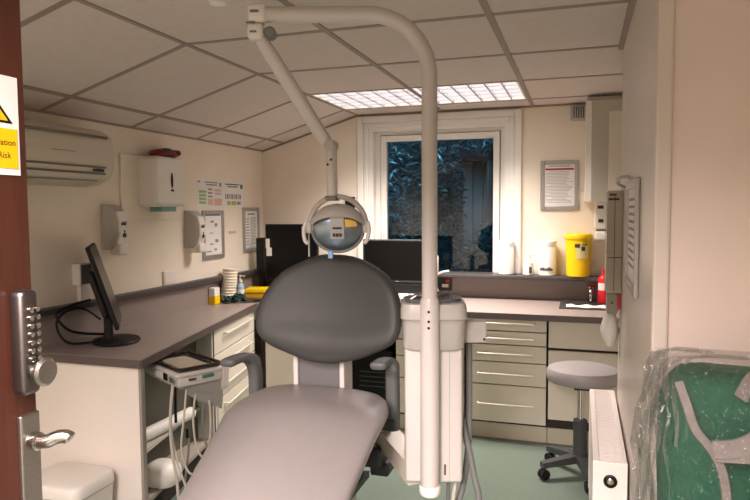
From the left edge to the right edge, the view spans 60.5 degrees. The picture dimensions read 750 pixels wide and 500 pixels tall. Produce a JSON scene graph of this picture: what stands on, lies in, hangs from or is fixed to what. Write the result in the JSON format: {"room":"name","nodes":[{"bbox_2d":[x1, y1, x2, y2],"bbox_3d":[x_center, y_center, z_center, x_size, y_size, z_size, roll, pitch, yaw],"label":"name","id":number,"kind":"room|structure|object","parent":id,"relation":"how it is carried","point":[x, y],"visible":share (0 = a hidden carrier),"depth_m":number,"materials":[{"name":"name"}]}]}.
{"room":"dental clinic","nodes":[
{"label":"dental clinic","id":0,"kind":"room"},
{"bbox_2d":[0,0,74,499],"bbox_3d":[-0.706,0.400,0.764,0.134,2.117,0.811,1,4,18],"label":"door","id":1,"kind":"structure","parent":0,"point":[23,370],"depth_m":1.09,"materials":[{"name":"brown wood"}]},
{"bbox_2d":[24,110,263,362],"bbox_3d":[-1.938,0.134,2.527,0.168,2.464,6.608,1,4,18],"label":"wall","id":2,"kind":"structure","parent":0,"point":[63,221],"depth_m":3.84,"materials":[{"name":"paint"}]},
{"bbox_2d":[24,119,113,186],"bbox_3d":[-1.619,-0.446,2.882,0.209,0.299,1.098,1,4,18],"label":"air conditioner","id":3,"kind":"object","parent":2,"relation":"attached to","point":[56,154],"visible":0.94,"depth_m":3.06,"materials":[{"name":"beige plastic"}]},
{"bbox_2d":[72,262,91,301],"bbox_3d":[-1.552,0.165,3.360,0.062,0.197,0.136,1,4,18],"label":"wall socket","id":4,"kind":"object","parent":2,"relation":"attached to","point":[79,270],"visible":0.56,"depth_m":3.34,"materials":[{"name":"white plastic"}]},
{"bbox_2d":[100,204,127,255],"bbox_3d":[-1.446,-0.112,3.594,0.114,0.283,0.106,1,4,18],"label":"soap dispenser","id":5,"kind":"object","parent":2,"relation":"attached to","point":[114,222],"visible":1,"depth_m":3.56,"materials":[{"name":"grey plastic"}]},
{"bbox_2d":[37,269,258,347],"bbox_3d":[-1.285,0.315,4.210,0.056,0.190,2.475,1,4,18],"label":"backsplash","id":6,"kind":"structure","parent":2,"relation":"attached to","point":[138,306],"depth_m":3.83,"materials":[{"name":"beige laminate"}]},
{"bbox_2d":[119,153,182,220],"bbox_3d":[-1.372,-0.380,3.980,0.013,0.386,0.594,1,4,18],"label":"board","id":7,"kind":"object","parent":2,"relation":"attached to","point":[128,163],"visible":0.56,"depth_m":3.79,"materials":[{"name":"paint"}]},
{"bbox_2d":[138,156,183,211],"bbox_3d":[-1.305,-0.402,3.948,0.133,0.334,0.280,1,4,18],"label":"dispenser","id":8,"kind":"object","parent":7,"relation":"attached to","point":[160,178],"visible":1,"depth_m":3.85,"materials":[{"name":"white plastic"}]},
{"bbox_2d":[142,203,183,205],"bbox_3d":[-1.300,-0.279,3.955,0.123,0.018,0.263,1,4,18],"label":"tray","id":9,"kind":"object","parent":8,"relation":"on","point":[143,204],"depth_m":3.85,"materials":[{"name":"beige plastic"}]},
{"bbox_2d":[149,148,180,157],"bbox_3d":[-1.300,-0.598,3.951,0.125,0.055,0.196,1,4,18],"label":"packet","id":10,"kind":"object","parent":8,"relation":"on","point":[166,152],"visible":0.96,"depth_m":3.90,"materials":[{"name":"red plastic"}]},
{"bbox_2d":[162,269,176,285],"bbox_3d":[-1.322,0.179,4.154,0.017,0.095,0.140,1,4,18],"label":"switch plate","id":11,"kind":"object","parent":2,"relation":"attached to","point":[170,276],"visible":0.99,"depth_m":4.14,"materials":[{"name":"white plastic"}]},
{"bbox_2d":[184,211,205,252],"bbox_3d":[-1.207,-0.124,4.341,0.114,0.283,0.106,1,4,18],"label":"soap dispenser","id":12,"kind":"object","parent":2,"relation":"attached to","point":[194,222],"visible":1,"depth_m":4.30,"materials":[{"name":"grey plastic"}]},
{"bbox_2d":[196,179,222,207],"bbox_3d":[-1.179,-0.400,4.600,0.002,0.196,0.336,1,4,18],"label":"poster","id":13,"kind":"object","parent":2,"relation":"attached to","point":[209,192],"visible":1,"depth_m":4.59,"materials":[{"name":"white paper"}]},
{"bbox_2d":[201,210,224,259],"bbox_3d":[-1.164,-0.111,4.638,0.016,0.347,0.280,1,4,18],"label":"framed notice","id":14,"kind":"object","parent":2,"relation":"attached to","point":[214,240],"visible":0.95,"depth_m":4.65,"materials":[{"name":"white paper"}]},
{"bbox_2d":[223,181,243,206],"bbox_3d":[-1.080,-0.426,4.909,0.002,0.190,0.302,1,4,18],"label":"poster","id":15,"kind":"object","parent":2,"relation":"attached to","point":[232,191],"visible":1,"depth_m":4.90,"materials":[{"name":"white paper"}]},
{"bbox_2d":[242,207,259,251],"bbox_3d":[-0.993,-0.165,5.169,0.016,0.353,0.263,1,4,18],"label":"framed notice","id":16,"kind":"object","parent":2,"relation":"attached to","point":[250,216],"visible":0.86,"depth_m":5.16,"materials":[{"name":"white paper"}]},
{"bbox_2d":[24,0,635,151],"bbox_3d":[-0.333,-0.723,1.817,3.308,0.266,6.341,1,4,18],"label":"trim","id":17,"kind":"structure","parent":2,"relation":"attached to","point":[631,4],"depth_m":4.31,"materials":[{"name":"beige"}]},
{"bbox_2d":[20,0,354,149],"bbox_3d":[-1.517,-0.750,2.335,0.952,0.308,6.608,1,4,18],"label":"ceiling","id":18,"kind":"structure","parent":0,"point":[76,46],"depth_m":3.17,"materials":[{"name":"tile"}]},
{"bbox_2d":[85,0,627,114],"bbox_3d":[0.695,-0.862,1.618,3.696,0.022,6.608,1,4,18],"label":"ceiling","id":19,"kind":"structure","parent":0,"point":[188,21],"depth_m":2.88,"materials":[{"name":"tile"}]},
{"bbox_2d":[207,0,229,6],"bbox_3d":[-0.545,-0.864,2.228,0.090,0.034,0.090,1,4,18],"label":"smoke detector","id":20,"kind":"object","parent":19,"relation":"attached to","point":[218,3],"visible":1,"depth_m":2.22,"materials":[{"name":"white plastic"}]},
{"bbox_2d":[21,0,628,147],"bbox_3d":[-0.359,-0.727,1.825,3.283,0.262,6.341,1,4,18],"label":"grid","id":21,"kind":"object","parent":19,"relation":"attached to","point":[488,14],"visible":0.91,"depth_m":3.06,"materials":[{"name":"beige metal"}]},
{"bbox_2d":[312,88,421,109],"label":"ceiling light","id":22,"kind":"object","parent":19,"relation":"attached to","point":[400,97],"depth_m":4.38,"materials":[{"name":"white plastic"}]},
{"bbox_2d":[437,82,526,103],"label":"ceiling light","id":23,"kind":"object","parent":19,"relation":"attached to","point":[453,94],"depth_m":4.19,"materials":[{"name":"white plastic"}]},
{"bbox_2d":[171,428,588,499],"bbox_3d":[0.203,1.426,1.925,4.760,0.067,6.608,1,4,18],"label":"floor","id":24,"kind":"structure","parent":0,"point":[507,469],"depth_m":3.60,"materials":[{"name":"plastic"}]},
{"bbox_2d":[42,461,113,499],"bbox_3d":[-1.370,1.170,2.878,0.337,0.344,0.270,1,4,18],"label":"bin","id":25,"kind":"object","parent":24,"relation":"on","point":[66,480],"visible":0.78,"depth_m":2.83,"materials":[{"name":"white plastic"}]},
{"bbox_2d":[35,332,214,499],"bbox_3d":[-1.212,0.900,3.454,0.627,0.809,0.915,1,4,18],"label":"base cabinet","id":26,"kind":"object","parent":24,"relation":"on","point":[109,410],"visible":0.52,"depth_m":3.02,"materials":[{"name":"white plastic"}]},
{"bbox_2d":[147,458,181,488],"bbox_3d":[-1.070,1.118,3.244,0.175,0.109,0.164,1,4,18],"label":"tub","id":27,"kind":"object","parent":26,"relation":"on","point":[160,471],"visible":0.78,"depth_m":3.18,"materials":[{"name":"white plastic"}]},
{"bbox_2d":[146,407,195,440],"bbox_3d":[-1.135,0.938,3.383,0.066,0.066,0.560,1,4,20],"label":"paper roll","id":28,"kind":"object","parent":26,"relation":"on","point":[156,429],"visible":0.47,"depth_m":3.39,"materials":[{"name":"white paper"}]},
{"bbox_2d":[147,407,199,452],"bbox_3d":[-1.262,0.976,3.476,0.519,0.017,0.868,1,4,18],"label":"pipe","id":29,"kind":"object","parent":26,"relation":"attached to","point":[153,442],"depth_m":3.33,"materials":[{"name":"beige plastic"}]},
{"bbox_2d":[148,438,207,499],"bbox_3d":[-1.229,1.170,3.478,0.587,0.020,0.868,1,4,18],"label":"support arm","id":30,"kind":"object","parent":26,"relation":"attached to","point":[152,492],"depth_m":3.62,"materials":[{"name":"beige plastic"}]},
{"bbox_2d":[39,295,618,368],"bbox_3d":[0.275,0.450,3.729,3.284,0.039,2.437,1,4,18],"label":"countertop","id":31,"kind":"structure","parent":26,"relation":"on","point":[160,337],"depth_m":3.80,"materials":[{"name":"beige laminate"}]},
{"bbox_2d":[55,307,100,344],"bbox_3d":[-1.496,0.379,3.255,0.209,0.177,0.130,-2,4,-23],"label":"cable","id":32,"kind":"object","parent":31,"relation":"on","point":[71,308],"visible":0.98,"depth_m":3.21,"materials":[{"name":"black plastic"}]},
{"bbox_2d":[85,243,140,346],"bbox_3d":[-1.324,0.219,3.272,0.235,0.499,0.448,-2,4,-20],"label":"monitor","id":33,"kind":"object","parent":31,"relation":"on","point":[97,276],"visible":0.99,"depth_m":3.16,"materials":[{"name":"black plastic"}]},
{"bbox_2d":[55,299,103,334],"bbox_3d":[-1.467,0.351,3.224,0.132,0.182,0.220,1,4,23],"label":"power cable","id":34,"kind":"object","parent":33,"relation":"attached to","point":[87,300],"visible":0.82,"depth_m":3.21,"materials":[{"name":"black plastic"}]},
{"bbox_2d":[209,287,219,304],"bbox_3d":[-1.144,0.327,4.583,0.050,0.116,0.068,1,4,18],"label":"box","id":35,"kind":"object","parent":31,"relation":"on","point":[214,292],"visible":1,"depth_m":4.55,"materials":[{"name":"cardboard"}]},
{"bbox_2d":[220,268,237,300],"bbox_3d":[-1.067,0.253,4.716,0.131,0.244,0.126,1,4,18],"label":"cup stack","id":36,"kind":"object","parent":31,"relation":"on","point":[228,287],"visible":0.96,"depth_m":4.67,"materials":[{"name":"beige"}]},
{"bbox_2d":[222,292,246,303],"bbox_3d":[-1.014,0.350,4.683,0.149,0.076,0.210,1,4,27],"label":"crumpled cloth","id":37,"kind":"object","parent":31,"relation":"on","point":[237,297],"visible":0.94,"depth_m":4.66,"materials":[{"name":"teal fabric"}]},
{"bbox_2d":[236,275,244,294],"bbox_3d":[-1.024,0.276,4.895,0.061,0.176,0.061,-2,4,-27],"label":"pump bottle","id":38,"kind":"object","parent":31,"relation":"on","point":[240,286],"visible":0.84,"depth_m":4.88,"materials":[{"name":"blue"}]},
{"bbox_2d":[245,287,267,297],"bbox_3d":[-0.878,0.325,4.960,0.218,0.069,0.146,0,4,4],"label":"box","id":39,"kind":"object","parent":31,"relation":"on","point":[251,292],"visible":0.58,"depth_m":4.89,"materials":[{"name":"yellow plastic"}]},
{"bbox_2d":[246,293,263,297],"bbox_3d":[-0.878,0.340,4.961,0.207,0.039,0.134,0,4,4],"label":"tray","id":40,"kind":"object","parent":39,"relation":"on","point":[248,295],"depth_m":4.90,"materials":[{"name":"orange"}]},
{"bbox_2d":[256,238,265,286],"bbox_3d":[-0.901,0.126,5.117,0.062,0.447,0.067,1,4,18],"label":"speaker","id":41,"kind":"object","parent":31,"relation":"on","point":[260,242],"visible":0.78,"depth_m":5.09},
{"bbox_2d":[265,224,318,278],"bbox_3d":[-0.637,0.075,5.041,0.442,0.556,0.157,1,4,18],"label":"monitor","id":42,"kind":"object","parent":31,"relation":"on","point":[285,246],"visible":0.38,"depth_m":5.01,"materials":[{"name":"black plastic"}]},
{"bbox_2d":[363,239,421,282],"bbox_3d":[0.188,0.140,4.814,0.535,0.444,0.160,1,4,18],"label":"monitor","id":43,"kind":"object","parent":31,"relation":"on","point":[400,259],"visible":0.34,"depth_m":4.74,"materials":[{"name":"grey plastic"}]},
{"bbox_2d":[398,293,413,301],"bbox_3d":[0.153,0.346,4.702,0.526,0.048,0.167,1,4,18],"label":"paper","id":44,"kind":"object","parent":31,"relation":"on","point":[401,295],"visible":0.02,"depth_m":4.67,"materials":[{"name":"white paper"}]},
{"bbox_2d":[394,283,421,293],"bbox_3d":[0.171,0.281,4.754,0.504,0.069,0.046,1,4,18],"label":"desk unit","id":45,"kind":"object","parent":44,"relation":"on","point":[410,288],"visible":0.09,"depth_m":4.71,"materials":[{"name":"grey laminate"}]},
{"bbox_2d":[437,270,448,291],"bbox_3d":[0.486,0.230,4.766,0.064,0.174,0.147,-2,4,-30],"label":"cable","id":46,"kind":"object","parent":31,"relation":"on","point":[444,271],"visible":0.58,"depth_m":4.73,"materials":[{"name":"white plastic"}]},
{"bbox_2d":[559,300,618,310],"bbox_3d":[1.618,0.469,4.340,0.717,0.187,0.364,1,4,18],"label":"rectangular sink","id":47,"kind":"object","parent":31,"relation":"in","point":[563,303],"visible":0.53,"depth_m":4.50,"materials":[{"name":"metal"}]},
{"bbox_2d":[566,304,605,307],"bbox_3d":[1.411,0.370,4.276,0.269,0.019,0.096,1,4,18],"label":"folded cloth","id":48,"kind":"object","parent":47,"relation":"on","point":[567,305],"visible":0.9,"depth_m":4.26,"materials":[{"name":"white fabric"}]},
{"bbox_2d":[567,302,605,308],"bbox_3d":[1.617,0.472,4.338,0.650,0.181,0.302,1,4,18],"label":"basin","id":49,"kind":"object","parent":47,"relation":"in","point":[575,303],"depth_m":4.52,"materials":[{"name":"metal"}]},
{"bbox_2d":[598,269,605,303],"bbox_3d":[1.582,0.250,4.446,0.081,0.237,0.081,1,4,18],"label":"bottle","id":50,"kind":"object","parent":47,"relation":"on","point":[601,280],"visible":0.62,"depth_m":4.42,"materials":[{"name":"red plastic"}]},
{"bbox_2d":[586,285,595,301],"bbox_3d":[1.503,0.308,4.479,0.062,0.119,0.170,1,4,18],"label":"tap","id":51,"kind":"object","parent":31,"relation":"on","point":[591,288],"visible":1,"depth_m":4.52,"materials":[{"name":"silver metal"}]},
{"bbox_2d":[144,363,228,499],"bbox_3d":[-0.943,0.927,3.109,0.300,0.774,0.511,-4,5,-43],"label":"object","id":52,"kind":"object","parent":24,"relation":"on","point":[206,385],"visible":0.73,"depth_m":2.98,"materials":[{"name":"grey plastic"}]},
{"bbox_2d":[163,373,167,380],"bbox_3d":[-0.964,0.584,2.965,0.011,0.030,0.039,-4,5,-43],"label":"socket","id":53,"kind":"object","parent":52,"relation":"attached to","point":[165,375],"depth_m":2.96,"materials":[{"name":"black plastic"}]},
{"bbox_2d":[154,350,219,372],"bbox_3d":[-0.917,0.532,3.084,0.229,0.022,0.358,-4,5,-43],"label":"tray","id":54,"kind":"object","parent":52,"relation":"on","point":[182,363],"visible":0.78,"depth_m":3.07,"materials":[{"name":"grey plastic"}]},
{"bbox_2d":[213,310,254,431],"bbox_3d":[-1.010,0.848,4.276,0.259,0.806,0.833,0,4,6],"label":"drawer unit","id":55,"kind":"object","parent":24,"relation":"on","point":[237,336],"visible":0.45,"depth_m":4.22,"materials":[{"name":"brown"}]},
{"bbox_2d":[261,339,293,388],"bbox_3d":[-0.541,0.803,4.941,0.414,0.806,0.652,1,4,18],"label":"base cabinet","id":56,"kind":"object","parent":24,"relation":"on","point":[277,365],"visible":0.02,"depth_m":4.66,"materials":[{"name":"brown"}]},
{"bbox_2d":[178,254,401,499],"bbox_3d":[-0.368,0.720,1.986,0.688,1.342,1.378,1,4,18],"label":"dental chair","id":57,"kind":"object","parent":24,"relation":"on","point":[314,437],"visible":1,"depth_m":2.26,"materials":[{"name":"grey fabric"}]},
{"bbox_2d":[356,341,395,400],"bbox_3d":[0.066,0.946,4.748,0.280,0.515,0.483,1,4,18],"label":"computer tower","id":58,"kind":"object","parent":24,"relation":"on","point":[368,379],"visible":0.3,"depth_m":4.52,"materials":[{"name":"black plastic"}]},
{"bbox_2d":[365,291,486,499],"bbox_3d":[0.108,0.755,2.446,0.598,1.208,0.276,2,4,31],"label":"dental spittoon unit","id":59,"kind":"object","parent":24,"relation":"on","point":[397,450],"visible":0.73,"depth_m":2.30,"materials":[{"name":"white plastic"}]},
{"bbox_2d":[246,4,440,497],"bbox_3d":[-0.099,0.018,2.275,0.654,1.704,0.163,0,4,0],"label":"lamp","id":60,"kind":"object","parent":59,"relation":"attached to","point":[335,228],"visible":1,"depth_m":2.21,"materials":[{"name":"grey metal"}]},
{"bbox_2d":[328,251,332,258],"bbox_3d":[-0.157,0.017,2.279,0.018,0.027,0.011,1,4,18],"label":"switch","id":61,"kind":"object","parent":60,"relation":"attached to","point":[330,253],"depth_m":2.27,"materials":[{"name":"blue plastic"}]},
{"bbox_2d":[403,294,461,303],"bbox_3d":[0.209,0.200,2.344,0.211,0.059,0.170,1,4,18],"label":"bowl","id":62,"kind":"object","parent":59,"relation":"on","point":[443,298],"depth_m":2.35,"materials":[{"name":"grey"}]},
{"bbox_2d":[396,325,465,427],"bbox_3d":[0.458,0.818,4.603,0.474,0.806,0.686,1,4,18],"label":"drawer unit","id":63,"kind":"object","parent":24,"relation":"on","point":[399,345],"visible":0.11,"depth_m":4.37,"materials":[{"name":"brown"}]},
{"bbox_2d":[467,318,548,442],"bbox_3d":[0.935,0.824,4.451,0.519,0.806,0.686,1,4,18],"label":"drawer unit","id":64,"kind":"object","parent":24,"relation":"on","point":[510,381],"visible":0.66,"depth_m":4.15,"materials":[{"name":"brown"}]},
{"bbox_2d":[537,360,617,492],"bbox_3d":[1.169,0.960,3.618,0.478,0.637,0.488,1,4,18],"label":"stool","id":65,"kind":"object","parent":24,"relation":"on","point":[582,376],"visible":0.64,"depth_m":3.57,"materials":[{"name":"grey leather"}]},
{"bbox_2d":[547,322,617,446],"bbox_3d":[1.646,0.836,4.224,0.964,0.802,0.618,1,4,18],"label":"base cabinet","id":66,"kind":"object","parent":24,"relation":"on","point":[568,341],"visible":0.31,"depth_m":4.04,"materials":[{"name":"brown"}]},
{"bbox_3d":[0.866,1.113,1.446,0.437,0.608,0.283,1,4,18],"label":"cabinet","id":67,"kind":"object","parent":24,"relation":"on","visible":0},
{"bbox_2d":[656,362,749,499],"bbox_3d":[0.852,0.517,1.411,0.538,0.583,0.301,1,4,18],"label":"chair","id":68,"kind":"object","parent":67,"relation":"on","point":[703,437],"visible":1,"depth_m":1.35,"materials":[{"name":"plastic"}]},
{"bbox_2d":[262,105,604,275],"bbox_3d":[0.785,-0.038,4.969,3.528,2.464,0.246,1,4,18],"label":"wall","id":69,"kind":"structure","parent":0,"point":[293,172],"depth_m":4.72,"materials":[{"name":"paint"}]},
{"bbox_2d":[352,360,355,388],"bbox_3d":[0.019,0.792,5.054,0.627,0.806,0.022,1,4,18],"label":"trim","id":70,"kind":"structure","parent":69,"relation":"attached to","point":[353,361],"depth_m":5.11,"materials":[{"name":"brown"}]},
{"bbox_2d":[265,270,598,301],"bbox_3d":[0.631,0.264,4.867,3.304,0.185,0.213,1,4,18],"label":"trim","id":71,"kind":"structure","parent":69,"relation":"attached to","point":[464,284],"depth_m":4.72,"materials":[{"name":"beige laminate"}]},
{"bbox_2d":[437,255,438,272],"bbox_3d":[0.457,0.106,4.842,0.039,0.133,0.039,1,4,18],"label":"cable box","id":72,"kind":"object","parent":71,"relation":"on","point":[437,255],"visible":0.41,"depth_m":4.83,"materials":[{"name":"white plastic"}]},
{"bbox_2d":[498,241,514,274],"bbox_3d":[0.961,0.055,4.715,0.121,0.245,0.121,1,4,18],"label":"canister","id":73,"kind":"object","parent":71,"relation":"on","point":[505,248],"visible":1,"depth_m":4.67,"materials":[{"name":"white plastic"}]},
{"bbox_2d":[523,253,533,274],"bbox_3d":[1.111,0.103,4.652,0.078,0.156,0.081,1,4,18],"label":"spray bottle","id":74,"kind":"object","parent":71,"relation":"on","point":[528,264],"visible":1,"depth_m":4.62,"materials":[{"name":"white plastic"}]},
{"bbox_2d":[538,240,556,275],"bbox_3d":[1.237,0.055,4.620,0.128,0.253,0.129,1,4,18],"label":"tub","id":75,"kind":"object","parent":71,"relation":"on","point":[546,249],"visible":1,"depth_m":4.57,"materials":[{"name":"white plastic"}]},
{"bbox_2d":[564,233,592,276],"bbox_3d":[1.438,0.034,4.550,0.193,0.302,0.193,1,4,18],"label":"bin","id":76,"kind":"object","parent":71,"relation":"on","point":[578,245],"visible":1,"depth_m":4.48,"materials":[{"name":"yellow plastic"}]},
{"bbox_2d":[575,244,587,250],"bbox_3d":[1.430,-0.017,4.461,0.088,0.048,0.012,0,4,5],"label":"print","id":77,"kind":"object","parent":76,"relation":"attached to","point":[578,247],"depth_m":4.46,"materials":[{"name":"grey paper"}]},
{"bbox_2d":[357,108,521,273],"bbox_3d":[0.478,-0.435,4.929,1.266,1.204,0.101,1,4,18],"label":"window frame","id":78,"kind":"structure","parent":69,"relation":"in","point":[372,132],"depth_m":4.80,"materials":[{"name":"white plastic"}]},
{"bbox_2d":[376,127,504,271],"bbox_3d":[0.511,-0.357,5.036,1.111,1.193,0.202,1,4,18],"label":"window","id":79,"kind":"structure","parent":69,"relation":"in","point":[382,139],"depth_m":4.91,"materials":[{"name":"white plastic"}]},
{"bbox_2d":[438,277,451,290],"bbox_3d":[0.532,0.260,4.898,0.106,0.101,0.034,1,4,18],"label":"wall switch","id":80,"kind":"object","parent":69,"relation":"attached to","point":[445,284],"visible":0.87,"depth_m":4.90,"materials":[{"name":"grey plastic"}]},
{"bbox_2d":[540,160,578,209],"bbox_3d":[1.327,-0.466,4.629,0.267,0.356,0.016,1,4,18],"label":"framed notice","id":81,"kind":"object","parent":69,"relation":"attached to","point":[559,179],"visible":1,"depth_m":4.63,"materials":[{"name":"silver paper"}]},
{"bbox_2d":[570,105,585,120],"bbox_3d":[1.440,-0.967,4.542,0.118,0.108,0.050,1,4,18],"label":"vent","id":82,"kind":"object","parent":69,"relation":"attached to","point":[577,112],"visible":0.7,"depth_m":4.52,"materials":[{"name":"grey"}]},
{"bbox_2d":[574,106,583,117],"bbox_3d":[1.431,-0.968,4.521,0.068,0.078,0.004,1,4,18],"label":"grille","id":83,"kind":"object","parent":82,"relation":"attached to","point":[578,110],"depth_m":4.52,"materials":[{"name":"grey plastic"}]},
{"bbox_2d":[578,99,621,202],"bbox_3d":[1.772,-0.652,4.279,0.795,0.661,0.388,1,4,18],"label":"upper cabinet","id":84,"kind":"object","parent":69,"relation":"attached to","point":[603,126],"visible":0.33,"depth_m":4.17,"materials":[{"name":"white wood"}]},
{"bbox_2d":[587,95,622,100],"bbox_3d":[1.743,-0.996,4.273,0.633,0.024,0.325,1,4,18],"label":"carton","id":85,"kind":"object","parent":84,"relation":"on","point":[615,96],"visible":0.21,"depth_m":4.18,"materials":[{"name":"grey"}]},
{"bbox_2d":[599,93,622,95],"bbox_3d":[1.582,-1.025,4.236,0.202,0.035,0.126,1,4,18],"label":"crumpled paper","id":86,"kind":"object","parent":85,"relation":"on","point":[614,94],"visible":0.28,"depth_m":4.20,"materials":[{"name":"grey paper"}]},
{"bbox_2d":[594,202,605,239],"bbox_3d":[1.598,-0.231,4.495,0.129,0.321,0.134,1,4,18],"label":"dispenser","id":87,"kind":"object","parent":69,"relation":"attached to","point":[599,207],"visible":0.45,"depth_m":4.47,"materials":[{"name":"white plastic"}]},
{"bbox_2d":[594,231,604,239],"bbox_3d":[1.601,-0.101,4.503,0.123,0.062,0.134,1,4,18],"label":"drip tray","id":88,"kind":"object","parent":87,"relation":"on","point":[598,235],"depth_m":4.45,"materials":[{"name":"white plastic"}]},
{"bbox_2d":[617,0,656,499],"bbox_3d":[1.265,0.132,2.219,0.711,2.464,1.478,1,4,18],"label":"wall","id":89,"kind":"structure","parent":0,"point":[639,51],"depth_m":2.04,"materials":[{"name":"grey paint"}]},
{"bbox_2d":[588,389,627,499],"bbox_3d":[0.979,0.971,2.735,0.124,0.505,0.969,1,4,18],"label":"radiator","id":90,"kind":"object","parent":89,"relation":"attached to","point":[607,462],"visible":1,"depth_m":2.44,"materials":[{"name":"white metal"}]},
{"bbox_2d":[590,389,626,463],"bbox_3d":[0.975,0.726,2.725,0.114,0.015,0.946,1,4,18],"label":"grille","id":91,"kind":"object","parent":90,"relation":"attached to","point":[608,447],"depth_m":2.61,"materials":[{"name":"white metal"}]},
{"bbox_2d":[604,190,622,313],"bbox_3d":[1.085,0.009,2.928,0.066,0.552,0.181,1,4,18],"label":"dispenser","id":92,"kind":"object","parent":89,"relation":"attached to","point":[614,199],"visible":1,"depth_m":2.84,"materials":[{"name":"beige plastic"}]},
{"bbox_2d":[600,311,619,346],"bbox_3d":[1.087,0.363,2.981,0.080,0.164,0.098,3,5,44],"label":"bag","id":93,"kind":"object","parent":92,"relation":"hanging from","point":[609,328],"visible":0.9,"depth_m":2.95,"materials":[{"name":"white plastic"}]},
{"bbox_2d":[615,175,629,188],"bbox_3d":[0.973,-0.265,2.531,0.052,0.053,0.130,1,4,18],"label":"wall hook","id":94,"kind":"object","parent":89,"relation":"attached to","point":[618,184],"visible":0.96,"depth_m":2.52,"materials":[{"name":"grey metal"}]},
{"bbox_2d":[624,177,640,298],"bbox_3d":[0.890,-0.051,2.233,0.016,0.381,0.470,1,4,18],"label":"framed notice","id":95,"kind":"object","parent":89,"relation":"attached to","point":[633,187],"visible":1,"depth_m":2.19,"materials":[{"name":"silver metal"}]},
{"bbox_2d":[647,0,674,499],"bbox_3d":[0.712,0.281,1.618,0.038,2.251,0.043,1,4,18],"label":"trim","id":96,"kind":"structure","parent":89,"relation":"attached to","point":[665,25],"depth_m":1.58,"materials":[{"name":"grey paint"}]},
{"bbox_2d":[667,0,749,374],"bbox_3d":[1.586,0.186,1.333,1.798,2.464,0.028,1,4,18],"label":"wall","id":97,"kind":"structure","parent":0,"point":[709,311],"depth_m":1.54,"materials":[{"name":"paint"}]},
{"label":"outside","id":98,"kind":"structure","parent":0,"visible":0},
{"bbox_3d":[2.683,1.128,10.309,15.680,0.112,10.851,1,4,18],"label":"ground","id":99,"kind":"structure","parent":98,"visible":0},
{"bbox_2d":[388,140,469,270],"bbox_3d":[0.386,-0.358,7.469,1.426,3.245,1.048,1,4,18],"label":"bush","id":100,"kind":"object","parent":99,"relation":"on","point":[411,231],"visible":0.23,"depth_m":7.21,"materials":[{"name":"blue plant"}]},
{"bbox_2d":[450,218,492,271],"bbox_3d":[1.712,0.646,8.162,1.719,2.252,0.928,1,4,22],"label":"bush","id":101,"kind":"object","parent":99,"relation":"on","point":[483,255],"visible":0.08,"depth_m":8.16,"materials":[{"name":"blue plant"}]},
{"bbox_2d":[442,131,500,271],"bbox_3d":[1.508,-0.524,8.690,1.712,3.408,0.841,1,4,18],"label":"bush","id":102,"kind":"object","parent":99,"relation":"on","point":[480,143],"visible":0.09,"depth_m":8.62,"materials":[{"name":"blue plant"}]},
{"bbox_2d":[457,156,500,271],"bbox_3d":[1.864,-0.120,9.718,1.008,2.464,1.344,1,4,18],"label":"garden shed","id":103,"kind":"object","parent":99,"relation":"on","point":[476,167],"visible":0.19,"depth_m":9.23,"materials":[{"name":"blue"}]},
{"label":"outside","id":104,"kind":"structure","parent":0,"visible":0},
{"bbox_2d":[388,140,500,270],"bbox_3d":[2.990,-1.285,11.166,15.680,4.816,0.224,1,4,18],"label":"wall","id":105,"kind":"structure","parent":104,"point":[478,153],"depth_m":11.62,"materials":[{"name":"green plant"}]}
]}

